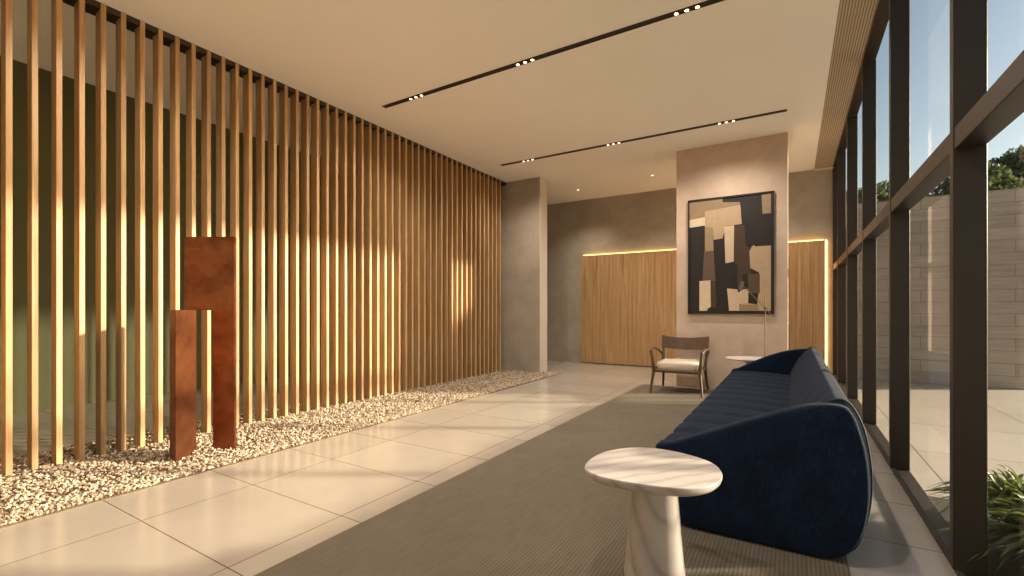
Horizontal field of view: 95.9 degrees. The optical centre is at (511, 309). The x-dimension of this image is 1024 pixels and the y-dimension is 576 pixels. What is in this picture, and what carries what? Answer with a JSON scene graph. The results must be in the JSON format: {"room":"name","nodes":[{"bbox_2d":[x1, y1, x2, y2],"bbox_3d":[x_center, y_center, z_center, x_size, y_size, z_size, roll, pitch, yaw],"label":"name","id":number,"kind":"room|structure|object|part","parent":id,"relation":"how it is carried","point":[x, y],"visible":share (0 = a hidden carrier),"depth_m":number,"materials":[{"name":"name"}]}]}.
{"room":"lobby","nodes":[
{"label":"lobby","id":0,"kind":"room"},
{"bbox_2d":[0,55,347,414],"bbox_3d":[-5.166,-0.910,6.594,0.200,4.220,13.900,0,0,31],"label":"wall","id":1,"kind":"structure","parent":0,"point":[19,68],"depth_m":6.12,"materials":[{"name":"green paint"}]},
{"bbox_2d":[0,0,347,166],"bbox_3d":[-4.004,-3.010,5.887,2.920,0.200,13.900,0,0,31],"label":"ceiling","id":2,"kind":"structure","parent":0,"point":[19,6],"depth_m":5.43,"materials":[{"name":"paint"}]},
{"bbox_2d":[0,360,956,575],"bbox_3d":[-1.544,1.260,4.391,8.680,0.120,14.300,0,0,31],"label":"floor","id":3,"kind":"structure","parent":0,"point":[245,518],"depth_m":2.97,"materials":[{"name":"tile"}]},
{"bbox_2d":[0,370,557,527],"bbox_3d":[-2.026,1.197,5.416,1.650,0.006,8.350,0,0,31],"label":"gravel base","id":4,"kind":"object","parent":3,"relation":"on","point":[115,494],"visible":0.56,"depth_m":3.67,"materials":[{"name":"beige gravel"}]},
{"bbox_2d":[1,0,12,474],"bbox_3d":[-3.683,-0.661,3.369,0.115,3.716,0.035,0,0,31],"label":"wood slat","id":5,"kind":"object","parent":4,"relation":"on","point":[6,5],"visible":0.86,"depth_m":3.34,"materials":[{"name":"brown wood"}]},
{"bbox_2d":[27,0,37,469],"bbox_3d":[-3.614,-0.661,3.483,0.115,3.716,0.035,0,0,31],"label":"wood slat","id":6,"kind":"object","parent":4,"relation":"on","point":[32,5],"visible":0.97,"depth_m":3.46,"materials":[{"name":"brown wood"}]},
{"bbox_2d":[51,0,61,464],"bbox_3d":[-3.544,-0.661,3.598,0.115,3.716,0.035,0,0,31],"label":"wood slat","id":7,"kind":"object","parent":4,"relation":"on","point":[56,5],"visible":0.97,"depth_m":3.57,"materials":[{"name":"brown wood"}]},
{"bbox_2d":[74,0,84,459],"bbox_3d":[-3.475,-0.661,3.712,0.115,3.716,0.035,0,0,31],"label":"wood slat","id":8,"kind":"object","parent":4,"relation":"on","point":[79,6],"visible":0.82,"depth_m":3.68,"materials":[{"name":"brown wood"}]},
{"bbox_2d":[96,3,105,454],"bbox_3d":[-3.405,-0.661,3.826,0.115,3.716,0.035,0,0,31],"label":"wood slat","id":9,"kind":"object","parent":4,"relation":"on","point":[101,13],"visible":0.8,"depth_m":3.80,"materials":[{"name":"brown wood"}]},
{"bbox_2d":[116,12,125,450],"bbox_3d":[-3.336,-0.661,3.941,0.115,3.716,0.035,0,0,31],"label":"wood slat","id":10,"kind":"object","parent":4,"relation":"on","point":[121,22],"visible":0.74,"depth_m":3.92,"materials":[{"name":"brown wood"}]},
{"bbox_2d":[135,20,144,446],"bbox_3d":[-3.266,-0.661,4.055,0.115,3.716,0.035,0,0,31],"label":"wood slat","id":11,"kind":"object","parent":4,"relation":"on","point":[140,31],"visible":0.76,"depth_m":4.03,"materials":[{"name":"brown wood"}]},
{"bbox_2d":[153,28,162,442],"bbox_3d":[-3.196,-0.661,4.170,0.115,3.716,0.035,0,0,31],"label":"wood slat","id":12,"kind":"object","parent":4,"relation":"on","point":[157,39],"visible":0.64,"depth_m":4.14,"materials":[{"name":"brown wood"}]},
{"bbox_2d":[170,36,179,309],"bbox_3d":[-3.127,-0.661,4.284,0.115,3.716,0.035,0,0,31],"label":"wood slat","id":13,"kind":"object","parent":4,"relation":"on","point":[175,46],"visible":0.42,"depth_m":4.26,"materials":[{"name":"brown wood"}]},
{"bbox_2d":[186,43,195,236],"bbox_3d":[-3.057,-0.661,4.399,0.115,3.716,0.035,0,0,31],"label":"wood slat","id":14,"kind":"object","parent":4,"relation":"on","point":[191,53],"visible":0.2,"depth_m":4.37,"materials":[{"name":"brown wood"}]},
{"bbox_2d":[170,237,235,461],"bbox_3d":[-2.649,0.284,3.884,0.389,1.824,0.456,0,0,31],"label":"sculpture","id":15,"kind":"object","parent":4,"relation":"on","point":[209,262],"visible":0.95,"depth_m":3.96,"materials":[{"name":"metal"}]},
{"bbox_2d":[201,50,210,432],"bbox_3d":[-2.988,-0.661,4.513,0.115,3.716,0.035,0,0,31],"label":"wood slat","id":16,"kind":"object","parent":4,"relation":"on","point":[206,60],"visible":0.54,"depth_m":4.49,"materials":[{"name":"brown wood"}]},
{"bbox_2d":[216,56,224,236],"bbox_3d":[-2.918,-0.661,4.627,0.115,3.716,0.035,0,0,31],"label":"wood slat","id":17,"kind":"object","parent":4,"relation":"on","point":[220,67],"visible":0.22,"depth_m":4.61,"materials":[{"name":"brown wood"}]},
{"bbox_2d":[230,63,238,426],"bbox_3d":[-2.849,-0.661,4.742,0.115,3.716,0.035,0,0,31],"label":"wood slat","id":18,"kind":"object","parent":4,"relation":"on","point":[234,73],"visible":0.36,"depth_m":4.71,"materials":[{"name":"brown wood"}]},
{"bbox_2d":[243,68,251,423],"bbox_3d":[-2.779,-0.661,4.856,0.115,3.716,0.035,0,0,31],"label":"wood slat","id":19,"kind":"object","parent":4,"relation":"on","point":[247,78],"visible":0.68,"depth_m":4.83,"materials":[{"name":"brown wood"}]},
{"bbox_2d":[256,74,264,421],"bbox_3d":[-2.709,-0.661,4.971,0.115,3.716,0.035,0,0,31],"label":"wood slat","id":20,"kind":"object","parent":4,"relation":"on","point":[260,84],"visible":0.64,"depth_m":4.95,"materials":[{"name":"brown wood"}]},
{"bbox_2d":[268,79,276,418],"bbox_3d":[-2.640,-0.661,5.085,0.115,3.716,0.035,0,0,31],"label":"wood slat","id":21,"kind":"object","parent":4,"relation":"on","point":[272,89],"visible":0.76,"depth_m":5.06,"materials":[{"name":"brown wood"}]},
{"bbox_2d":[0,370,559,525],"bbox_3d":[-1.964,1.191,5.572,1.706,0.054,8.307,0,0,31],"label":"gravel","id":22,"kind":"object","parent":4,"relation":"on","point":[72,499],"visible":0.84,"depth_m":3.94,"materials":[{"name":"beige gravel"}]},
{"bbox_2d":[279,84,287,416],"bbox_3d":[-2.570,-0.661,5.199,0.115,3.716,0.035,0,0,31],"label":"wood slat","id":23,"kind":"object","parent":4,"relation":"on","point":[283,94],"visible":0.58,"depth_m":5.18,"materials":[{"name":"brown wood"}]},
{"bbox_2d":[290,89,298,414],"bbox_3d":[-2.501,-0.661,5.314,0.115,3.716,0.035,0,0,31],"label":"wood slat","id":24,"kind":"object","parent":4,"relation":"on","point":[294,99],"visible":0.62,"depth_m":5.29,"materials":[{"name":"brown wood"}]},
{"bbox_2d":[301,94,308,411],"bbox_3d":[-2.431,-0.661,5.428,0.115,3.716,0.035,0,0,31],"label":"wood slat","id":25,"kind":"object","parent":4,"relation":"on","point":[305,102],"visible":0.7,"depth_m":5.40,"materials":[{"name":"brown wood"}]},
{"bbox_2d":[311,99,318,409],"bbox_3d":[-2.362,-0.661,5.543,0.115,3.716,0.035,0,0,31],"label":"wood slat","id":26,"kind":"object","parent":4,"relation":"on","point":[314,107],"visible":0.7,"depth_m":5.52,"materials":[{"name":"brown wood"}]},
{"bbox_2d":[321,103,328,407],"bbox_3d":[-2.292,-0.661,5.657,0.115,3.716,0.035,0,0,31],"label":"wood slat","id":27,"kind":"object","parent":4,"relation":"on","point":[324,111],"visible":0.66,"depth_m":5.63,"materials":[{"name":"brown wood"}]},
{"bbox_2d":[330,107,337,405],"bbox_3d":[-2.223,-0.661,5.772,0.115,3.716,0.035,0,0,31],"label":"wood slat","id":28,"kind":"object","parent":4,"relation":"on","point":[333,115],"visible":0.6,"depth_m":5.75,"materials":[{"name":"brown wood"}]},
{"bbox_2d":[339,111,346,403],"bbox_3d":[-2.153,-0.661,5.886,0.115,3.716,0.035,0,0,31],"label":"wood slat","id":29,"kind":"object","parent":4,"relation":"on","point":[342,119],"visible":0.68,"depth_m":5.86,"materials":[{"name":"brown wood"}]},
{"bbox_2d":[348,115,355,402],"bbox_3d":[-2.083,-0.661,6.000,0.115,3.716,0.035,0,0,31],"label":"wood slat","id":30,"kind":"object","parent":4,"relation":"on","point":[352,122],"visible":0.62,"depth_m":5.97,"materials":[{"name":"brown wood"}]},
{"bbox_2d":[356,118,363,400],"bbox_3d":[-2.014,-0.661,6.115,0.115,3.716,0.035,0,0,31],"label":"wood slat","id":31,"kind":"object","parent":4,"relation":"on","point":[359,126],"visible":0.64,"depth_m":6.09,"materials":[{"name":"brown wood"}]},
{"bbox_2d":[364,122,371,398],"bbox_3d":[-1.944,-0.661,6.229,0.115,3.716,0.035,0,0,31],"label":"wood slat","id":32,"kind":"object","parent":4,"relation":"on","point":[368,129],"visible":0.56,"depth_m":6.21,"materials":[{"name":"brown wood"}]},
{"bbox_2d":[372,125,378,396],"bbox_3d":[-1.875,-0.661,6.344,0.115,3.716,0.035,0,0,31],"label":"wood slat","id":33,"kind":"object","parent":4,"relation":"on","point":[375,133],"visible":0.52,"depth_m":6.32,"materials":[{"name":"brown wood"}]},
{"bbox_2d":[379,129,386,395],"bbox_3d":[-1.805,-0.661,6.458,0.115,3.716,0.035,0,0,31],"label":"wood slat","id":34,"kind":"object","parent":4,"relation":"on","point":[382,136],"visible":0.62,"depth_m":6.44,"materials":[{"name":"brown wood"}]},
{"bbox_2d":[387,132,393,393],"bbox_3d":[-1.736,-0.661,6.572,0.115,3.716,0.035,0,0,31],"label":"wood slat","id":35,"kind":"object","parent":4,"relation":"on","point":[390,139],"visible":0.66,"depth_m":6.55,"materials":[{"name":"brown wood"}]},
{"bbox_2d":[394,135,400,391],"bbox_3d":[-1.666,-0.661,6.687,0.115,3.716,0.035,0,0,31],"label":"wood slat","id":36,"kind":"object","parent":4,"relation":"on","point":[397,142],"visible":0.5,"depth_m":6.67,"materials":[{"name":"brown wood"}]},
{"bbox_2d":[401,138,406,390],"bbox_3d":[-1.597,-0.661,6.801,0.115,3.716,0.035,0,0,31],"label":"wood slat","id":37,"kind":"object","parent":4,"relation":"on","point":[403,144],"visible":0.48,"depth_m":6.77,"materials":[{"name":"brown wood"}]},
{"bbox_2d":[407,141,413,389],"bbox_3d":[-1.527,-0.661,6.916,0.115,3.716,0.035,0,0,31],"label":"wood slat","id":38,"kind":"object","parent":4,"relation":"on","point":[410,148],"visible":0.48,"depth_m":6.90,"materials":[{"name":"brown wood"}]},
{"bbox_2d":[414,144,419,388],"bbox_3d":[-1.457,-0.661,7.030,0.115,3.716,0.035,0,0,31],"label":"wood slat","id":39,"kind":"object","parent":4,"relation":"on","point":[416,149],"visible":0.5,"depth_m":7.00,"materials":[{"name":"brown wood"}]},
{"bbox_2d":[420,146,425,387],"bbox_3d":[-1.388,-0.661,7.144,0.115,3.716,0.035,0,0,31],"label":"wood slat","id":40,"kind":"object","parent":4,"relation":"on","point":[422,152],"visible":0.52,"depth_m":7.12,"materials":[{"name":"brown wood"}]},
{"bbox_2d":[426,149,431,385],"bbox_3d":[-1.318,-0.661,7.259,0.115,3.716,0.035,0,0,31],"label":"wood slat","id":41,"kind":"object","parent":4,"relation":"on","point":[428,154],"visible":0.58,"depth_m":7.23,"materials":[{"name":"brown wood"}]},
{"bbox_2d":[432,151,436,384],"bbox_3d":[-1.249,-0.661,7.373,0.115,3.716,0.035,0,0,31],"label":"wood slat","id":42,"kind":"object","parent":4,"relation":"on","point":[434,157],"visible":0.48,"depth_m":7.34,"materials":[{"name":"brown wood"}]},
{"bbox_2d":[437,154,442,382],"bbox_3d":[-1.179,-0.661,7.488,0.115,3.716,0.035,0,0,31],"label":"wood slat","id":43,"kind":"object","parent":4,"relation":"on","point":[439,159],"visible":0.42,"depth_m":7.46,"materials":[{"name":"brown wood"}]},
{"bbox_2d":[443,156,447,382],"bbox_3d":[-1.109,-0.661,7.602,0.115,3.716,0.035,0,0,31],"label":"wood slat","id":44,"kind":"object","parent":4,"relation":"on","point":[445,161],"visible":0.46,"depth_m":7.58,"materials":[{"name":"brown wood"}]},
{"bbox_2d":[448,158,452,380],"bbox_3d":[-1.040,-0.661,7.717,0.115,3.716,0.035,0,0,31],"label":"wood slat","id":45,"kind":"object","parent":4,"relation":"on","point":[450,164],"visible":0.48,"depth_m":7.69,"materials":[{"name":"brown wood"}]},
{"bbox_2d":[453,161,457,379],"bbox_3d":[-0.970,-0.661,7.831,0.115,3.716,0.035,0,0,31],"label":"wood slat","id":46,"kind":"object","parent":4,"relation":"on","point":[455,166],"visible":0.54,"depth_m":7.80,"materials":[{"name":"brown wood"}]},
{"bbox_2d":[458,163,462,379],"bbox_3d":[-0.901,-0.661,7.945,0.115,3.716,0.035,0,0,31],"label":"wood slat","id":47,"kind":"object","parent":4,"relation":"on","point":[460,168],"visible":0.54,"depth_m":7.92,"materials":[{"name":"brown wood"}]},
{"bbox_2d":[463,165,467,378],"bbox_3d":[-0.831,-0.661,8.060,0.115,3.716,0.035,0,0,31],"label":"wood slat","id":48,"kind":"object","parent":4,"relation":"on","point":[465,170],"visible":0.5,"depth_m":8.04,"materials":[{"name":"brown wood"}]},
{"bbox_2d":[468,167,471,377],"bbox_3d":[-0.762,-0.661,8.174,0.115,3.716,0.035,0,0,31],"label":"wood slat","id":49,"kind":"object","parent":4,"relation":"on","point":[469,171],"visible":0.52,"depth_m":8.14,"materials":[{"name":"brown wood"}]},
{"bbox_2d":[472,169,476,376],"bbox_3d":[-0.692,-0.661,8.289,0.115,3.716,0.035,0,0,31],"label":"wood slat","id":50,"kind":"object","parent":4,"relation":"on","point":[474,174],"visible":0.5,"depth_m":8.27,"materials":[{"name":"brown wood"}]},
{"bbox_2d":[477,171,480,375],"bbox_3d":[-0.623,-0.661,8.403,0.115,3.716,0.035,0,0,31],"label":"wood slat","id":51,"kind":"object","parent":4,"relation":"on","point":[479,174],"visible":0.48,"depth_m":8.37,"materials":[{"name":"brown wood"}]},
{"bbox_2d":[481,173,484,374],"bbox_3d":[-0.553,-0.661,8.517,0.115,3.716,0.035,0,0,31],"label":"wood slat","id":52,"kind":"object","parent":4,"relation":"on","point":[483,176],"visible":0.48,"depth_m":8.49,"materials":[{"name":"brown wood"}]},
{"bbox_2d":[485,175,488,373],"bbox_3d":[-0.483,-0.661,8.632,0.115,3.716,0.035,0,0,31],"label":"wood slat","id":53,"kind":"object","parent":4,"relation":"on","point":[486,178],"visible":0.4,"depth_m":8.60,"materials":[{"name":"brown wood"}]},
{"bbox_2d":[489,176,492,372],"bbox_3d":[-0.414,-0.661,8.746,0.115,3.716,0.035,0,0,31],"label":"wood slat","id":54,"kind":"object","parent":4,"relation":"on","point":[490,180],"visible":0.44,"depth_m":8.71,"materials":[{"name":"brown wood"}]},
{"bbox_2d":[493,178,496,371],"bbox_3d":[-0.344,-0.661,8.861,0.115,3.716,0.035,0,0,31],"label":"wood slat","id":55,"kind":"object","parent":4,"relation":"on","point":[494,182],"visible":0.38,"depth_m":8.83,"materials":[{"name":"brown wood"}]},
{"bbox_2d":[497,180,500,370],"bbox_3d":[-0.275,-0.661,8.975,0.115,3.716,0.035,0,0,31],"label":"wood slat","id":56,"kind":"object","parent":4,"relation":"on","point":[499,182],"visible":0.54,"depth_m":8.95,"materials":[{"name":"brown wood"}]},
{"bbox_2d":[254,384,850,575],"bbox_3d":[0.834,1.196,3.150,2.292,0.009,8.650,0,0,31],"label":"rug","id":57,"kind":"object","parent":3,"relation":"on","point":[532,508],"visible":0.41,"depth_m":2.56,"materials":[{"name":"grey carpet"}]},
{"bbox_2d":[585,447,721,575],"bbox_3d":[0.637,0.943,2.067,0.556,0.497,0.529,0,0,31],"label":"side table","id":58,"kind":"object","parent":57,"relation":"on","point":[655,478],"visible":1,"depth_m":1.97,"materials":[{"name":"stone"}]},
{"bbox_2d":[649,335,709,397],"bbox_3d":[2.486,0.793,6.804,0.786,0.805,0.826,0,0,30],"label":"armchair","id":59,"kind":"object","parent":57,"relation":"on","point":[681,366],"visible":1,"depth_m":6.68,"materials":[{"name":"brown wood"}]},
{"bbox_3d":[2.017,0.889,6.656,0.105,0.611,0.053,0,0,-20],"label":"leg","id":60,"kind":"part","parent":59,"relation":"part of","materials":[{"name":"brown wood"}]},
{"bbox_3d":[2.155,0.628,6.936,0.082,0.166,0.684,0,0,32],"label":"armrest","id":61,"kind":"part","parent":59,"relation":"part of","materials":[{"name":"brown wood"}]},
{"bbox_3d":[2.369,0.804,7.222,0.045,0.783,0.149,0,0,18],"label":"leg","id":62,"kind":"part","parent":59,"relation":"part of","materials":[{"name":"brown wood"}]},
{"bbox_2d":[657,358,702,370],"bbox_3d":[2.461,0.794,6.761,0.589,0.138,0.584,0,0,30],"label":"seat cushion","id":63,"kind":"object","parent":59,"relation":"on","point":[666,364],"depth_m":6.54,"materials":[{"name":"beige fabric"}]},
{"bbox_3d":[2.463,0.866,6.765,0.649,0.052,0.624,0,0,30],"label":"seat frame","id":64,"kind":"part","parent":59,"relation":"part of","materials":[{"name":"brown wood"}]},
{"bbox_3d":[2.662,0.499,7.106,0.676,0.217,0.126,0,0,30],"label":"backrest","id":65,"kind":"part","parent":59,"relation":"part of","materials":[{"name":"brown wood"}]},
{"bbox_3d":[2.587,0.889,6.323,0.053,0.611,0.105,0,0,-9],"label":"leg","id":66,"kind":"part","parent":59,"relation":"part of","materials":[{"name":"brown wood"}]},
{"bbox_3d":[2.763,0.628,6.581,0.082,0.166,0.684,0,0,28],"label":"armrest","id":67,"kind":"part","parent":59,"relation":"part of","materials":[{"name":"brown wood"}]},
{"bbox_3d":[2.908,0.804,6.907,0.045,0.783,0.149,0,0,43],"label":"leg","id":68,"kind":"part","parent":59,"relation":"part of","materials":[{"name":"brown wood"}]},
{"bbox_2d":[726,356,761,363],"bbox_3d":[3.183,0.918,6.198,0.580,0.545,0.580,0,0,31],"label":"side table","id":69,"kind":"object","parent":57,"relation":"on","point":[747,359],"visible":0.37,"depth_m":6.15,"materials":[{"name":"stone"}]},
{"bbox_2d":[738,281,772,355],"bbox_3d":[3.460,0.389,6.533,0.473,1.605,0.264,0,0,31],"label":"floor lamp","id":70,"kind":"object","parent":57,"relation":"on","point":[741,285],"visible":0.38,"depth_m":6.47,"materials":[{"name":"gold metal"}]},
{"bbox_3d":[3.282,-0.345,6.618,0.079,0.138,0.060,0,0,31],"label":"lamp shade","id":71,"kind":"part","parent":70,"relation":"part of","materials":[{"name":"grey metal"}]},
{"bbox_2d":[656,347,872,558],"bbox_3d":[2.230,0.808,3.998,0.990,0.760,3.890,0,0,31],"label":"sofa","id":72,"kind":"object","parent":57,"relation":"on","point":[791,451],"visible":0.99,"depth_m":2.31,"materials":[{"name":"blue fabric"}]},
{"bbox_3d":[2.107,0.967,4.073,0.703,0.440,3.690,0,0,31],"label":"seat","id":73,"kind":"part","parent":72,"relation":"part of","materials":[{"name":"blue fabric"}]},
{"bbox_3d":[3.200,0.819,5.614,0.969,0.738,0.120,0,0,31],"label":"arm","id":74,"kind":"part","parent":72,"relation":"part of","materials":[{"name":"blue fabric"}]},
{"bbox_3d":[2.491,0.811,3.840,0.367,0.752,3.710,0,0,31],"label":"backrest","id":75,"kind":"part","parent":72,"relation":"part of","materials":[{"name":"blue fabric"}]},
{"bbox_2d":[837,115,856,401],"bbox_3d":[4.804,-0.660,6.641,0.110,3.720,1.540,0,0,31],"label":"window","id":76,"kind":"structure","parent":3,"relation":"on","point":[841,156],"depth_m":7.25,"materials":[{"name":"clear glass"}]},
{"bbox_3d":[4.818,1.170,6.632,0.078,0.060,1.540,0,0,31],"label":"rail","id":77,"kind":"part","parent":76,"relation":"part of","materials":[{"name":"brown metal"}]},
{"bbox_3d":[4.804,-2.514,6.641,0.110,0.012,1.540,0,0,31],"label":"head rail","id":78,"kind":"part","parent":76,"relation":"part of","materials":[{"name":"brown metal"}]},
{"bbox_2d":[847,64,865,426],"bbox_3d":[4.004,-0.660,5.325,0.110,3.720,1.540,0,0,31],"label":"window","id":79,"kind":"structure","parent":3,"relation":"on","point":[854,242],"depth_m":5.93,"materials":[{"name":"brown metal"}]},
{"bbox_3d":[4.004,-2.514,5.325,0.110,0.012,1.540,0,0,31],"label":"head rail","id":80,"kind":"part","parent":79,"relation":"part of","materials":[{"name":"brown metal"}]},
{"bbox_3d":[4.018,1.170,5.316,0.078,0.060,1.540,0,0,31],"label":"rail","id":81,"kind":"part","parent":79,"relation":"part of","materials":[{"name":"brown metal"}]},
{"bbox_2d":[862,0,894,473],"bbox_3d":[3.204,-0.660,4.009,0.110,3.720,1.540,0,0,31],"label":"window","id":82,"kind":"structure","parent":3,"relation":"on","point":[873,226],"depth_m":4.62,"materials":[{"name":"brown metal"}]},
{"bbox_3d":[3.204,-2.514,4.009,0.110,0.012,1.540,0,0,31],"label":"head rail","id":83,"kind":"part","parent":82,"relation":"part of","materials":[{"name":"brown metal"}]},
{"bbox_3d":[3.218,1.170,4.001,0.078,0.060,1.540,0,0,31],"label":"rail","id":84,"kind":"part","parent":82,"relation":"part of","materials":[{"name":"brown metal"}]},
{"bbox_2d":[889,0,958,575],"bbox_3d":[2.407,-0.660,2.697,0.110,3.720,1.530,0,0,31],"label":"window","id":85,"kind":"structure","parent":3,"relation":"on","point":[905,191],"depth_m":3.29,"materials":[{"name":"brown metal"}]},
{"bbox_3d":[2.420,1.170,2.689,0.078,0.060,1.530,0,0,31],"label":"rail","id":86,"kind":"part","parent":85,"relation":"part of","materials":[{"name":"brown metal"}]},
{"bbox_2d":[950,0,1023,575],"bbox_3d":[1.609,-0.660,1.386,0.110,3.720,1.540,0,0,31],"label":"window","id":87,"kind":"structure","parent":3,"relation":"on","point":[978,113],"depth_m":1.99,"materials":[{"name":"brown metal"}]},
{"bbox_3d":[1.623,1.170,1.377,0.078,0.060,1.540,0,0,31],"label":"rail","id":88,"kind":"part","parent":87,"relation":"part of","materials":[{"name":"brown metal"}]},
{"bbox_2d":[96,0,878,204],"bbox_3d":[-0.347,-2.770,3.664,5.640,0.500,13.900,0,0,31],"label":"ceiling","id":89,"kind":"structure","parent":0,"point":[725,60],"depth_m":4.86,"materials":[{"name":"paint"}]},
{"bbox_2d":[62,0,505,185],"bbox_3d":[-2.095,-2.495,6.043,0.160,0.050,7.350,0,0,31],"label":"trim","id":90,"kind":"structure","parent":89,"relation":"attached to","point":[91,6],"depth_m":4.58,"materials":[{"name":"black"}]},
{"bbox_2d":[382,0,723,107],"bbox_3d":[0.235,-2.514,4.621,4.272,0.011,0.060,0,0,31],"label":"recessed light","id":91,"kind":"object","parent":89,"relation":"in","point":[708,2],"visible":1,"depth_m":4.44,"materials":[{"name":"black metal"}]},
{"bbox_2d":[501,109,786,165],"bbox_3d":[1.637,-2.514,6.928,4.272,0.011,0.060,0,0,31],"label":"recessed light","id":92,"kind":"object","parent":89,"relation":"in","point":[784,110],"visible":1,"depth_m":6.66,"materials":[{"name":"black metal"}]},
{"bbox_2d":[501,177,539,372],"bbox_3d":[0.216,-0.660,9.114,0.900,3.720,0.300,0,0,31],"label":"wall column","id":93,"kind":"structure","parent":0,"point":[520,200],"depth_m":8.96,"materials":[{"name":"paint"}]},
{"bbox_2d":[540,177,546,372],"bbox_3d":[0.605,-0.660,8.878,0.010,3.720,0.290,0,0,31],"label":"trim","id":94,"kind":"structure","parent":93,"relation":"attached to","point":[543,183],"depth_m":8.87,"materials":[{"name":"beige paint"}]},
{"bbox_2d":[547,167,836,377],"bbox_3d":[2.136,-0.910,10.405,8.720,4.220,0.200,0,0,31],"label":"wall","id":95,"kind":"structure","parent":0,"point":[643,221],"depth_m":10.17,"materials":[{"name":"paint"}]},
{"bbox_2d":[547,356,580,361],"bbox_3d":[0.985,1.150,10.976,1.480,0.100,0.020,0,0,31],"label":"baseboard","id":96,"kind":"structure","parent":95,"relation":"attached to","point":[553,358],"depth_m":10.82,"materials":[{"name":"paint"}]},
{"bbox_2d":[581,249,675,366],"bbox_3d":[2.994,-0.035,9.698,3.258,2.429,0.105,0,0,31],"label":"wood wall panel","id":97,"kind":"object","parent":95,"relation":"attached to","point":[628,299],"visible":0.59,"depth_m":9.95,"materials":[{"name":"brown wood"}]},
{"bbox_2d":[788,240,826,364],"bbox_3d":[4.971,-0.035,8.497,1.364,2.429,0.105,0,0,31],"label":"wood wall panel","id":98,"kind":"object","parent":95,"relation":"attached to","point":[807,260],"visible":0.32,"depth_m":8.24,"materials":[{"name":"brown wood"}]},
{"bbox_3d":[4.959,0.010,8.507,1.215,2.340,0.030,0,0,31],"label":"rail","id":99,"kind":"part","parent":98,"relation":"part of","materials":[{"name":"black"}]},
{"bbox_2d":[814,166,833,170],"bbox_3d":[5.540,-2.507,8.200,0.293,0.034,0.030,0,0,31],"label":"trim","id":100,"kind":"structure","parent":95,"relation":"attached to","point":[832,167],"depth_m":8.19,"materials":[{"name":"beige"}]},
{"bbox_2d":[833,151,840,384],"bbox_3d":[5.454,-0.660,7.709,0.110,3.720,0.960,0,0,31],"label":"window","id":101,"kind":"structure","parent":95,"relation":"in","point":[835,161],"depth_m":8.09,"materials":[{"name":"brown metal"}]},
{"bbox_3d":[5.454,-2.514,7.709,0.110,0.012,0.960,0,0,31],"label":"head rail","id":102,"kind":"part","parent":101,"relation":"part of","materials":[{"name":"brown metal"}]},
{"bbox_2d":[676,132,787,388],"bbox_3d":[3.344,-0.660,7.078,1.520,3.720,0.330,0,0,31],"label":"wall","id":103,"kind":"structure","parent":0,"point":[759,164],"depth_m":6.93,"materials":[{"name":"paint"}]},
{"bbox_2d":[688,191,773,313],"bbox_3d":[3.250,-0.823,6.914,1.170,1.765,0.043,0,0,31],"label":"framed painting","id":104,"kind":"object","parent":103,"relation":"attached to","point":[731,238],"visible":0.98,"depth_m":6.90,"materials":[{"name":"black"}]},
{"label":"outside","id":105,"kind":"structure","parent":0,"visible":0},
{"bbox_2d":[846,379,1023,498],"bbox_3d":[14.090,1.262,8.988,13.260,0.115,50.000,0,0,31],"label":"terrace","id":106,"kind":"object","parent":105,"point":[929,403],"depth_m":4.66,"materials":[{"name":"tile"}]},
{"bbox_2d":[846,180,888,204],"bbox_3d":[11.172,-1.454,14.427,5.069,5.341,3.230,0,0,19],"label":"tree","id":107,"kind":"object","parent":106,"relation":"on","point":[882,194],"visible":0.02,"depth_m":14.08,"materials":[{"name":"green plant"}]},
{"bbox_2d":[846,188,1023,389],"bbox_3d":[6.878,-0.323,7.656,2.240,3.055,0.270,0,0,31],"label":"wall","id":108,"kind":"structure","parent":106,"relation":"on","point":[930,217],"depth_m":7.47,"materials":[{"name":"concrete"}]},
{"bbox_2d":[925,144,1023,196],"bbox_3d":[17.826,-2.373,16.664,7.082,7.184,4.646,0,0,1],"label":"tree","id":109,"kind":"object","parent":106,"relation":"on","point":[1007,171],"visible":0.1,"depth_m":15.99,"materials":[{"name":"green plant"}]},
{"bbox_2d":[928,496,1023,575],"bbox_3d":[1.815,1.188,0.272,1.380,0.035,5.350,0,0,31],"label":"planting bed","id":110,"kind":"object","parent":106,"relation":"on","point":[1011,567],"depth_m":2.17,"materials":[{"name":"soil"}]},
{"bbox_2d":[917,464,1023,525],"bbox_3d":[2.623,0.991,2.405,0.784,0.341,0.799,0,0,14],"label":"leaf plant","id":111,"kind":"object","parent":110,"relation":"on","point":[998,487],"visible":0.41,"depth_m":2.42,"materials":[{"name":"green plant"}]},
{"bbox_2d":[930,487,1023,570],"bbox_3d":[2.415,0.975,1.983,0.838,0.373,0.813,0,0,-26],"label":"leaf plant","id":112,"kind":"object","parent":110,"relation":"on","point":[1015,537],"visible":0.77,"depth_m":2.02,"materials":[{"name":"green plant"}]}
]}

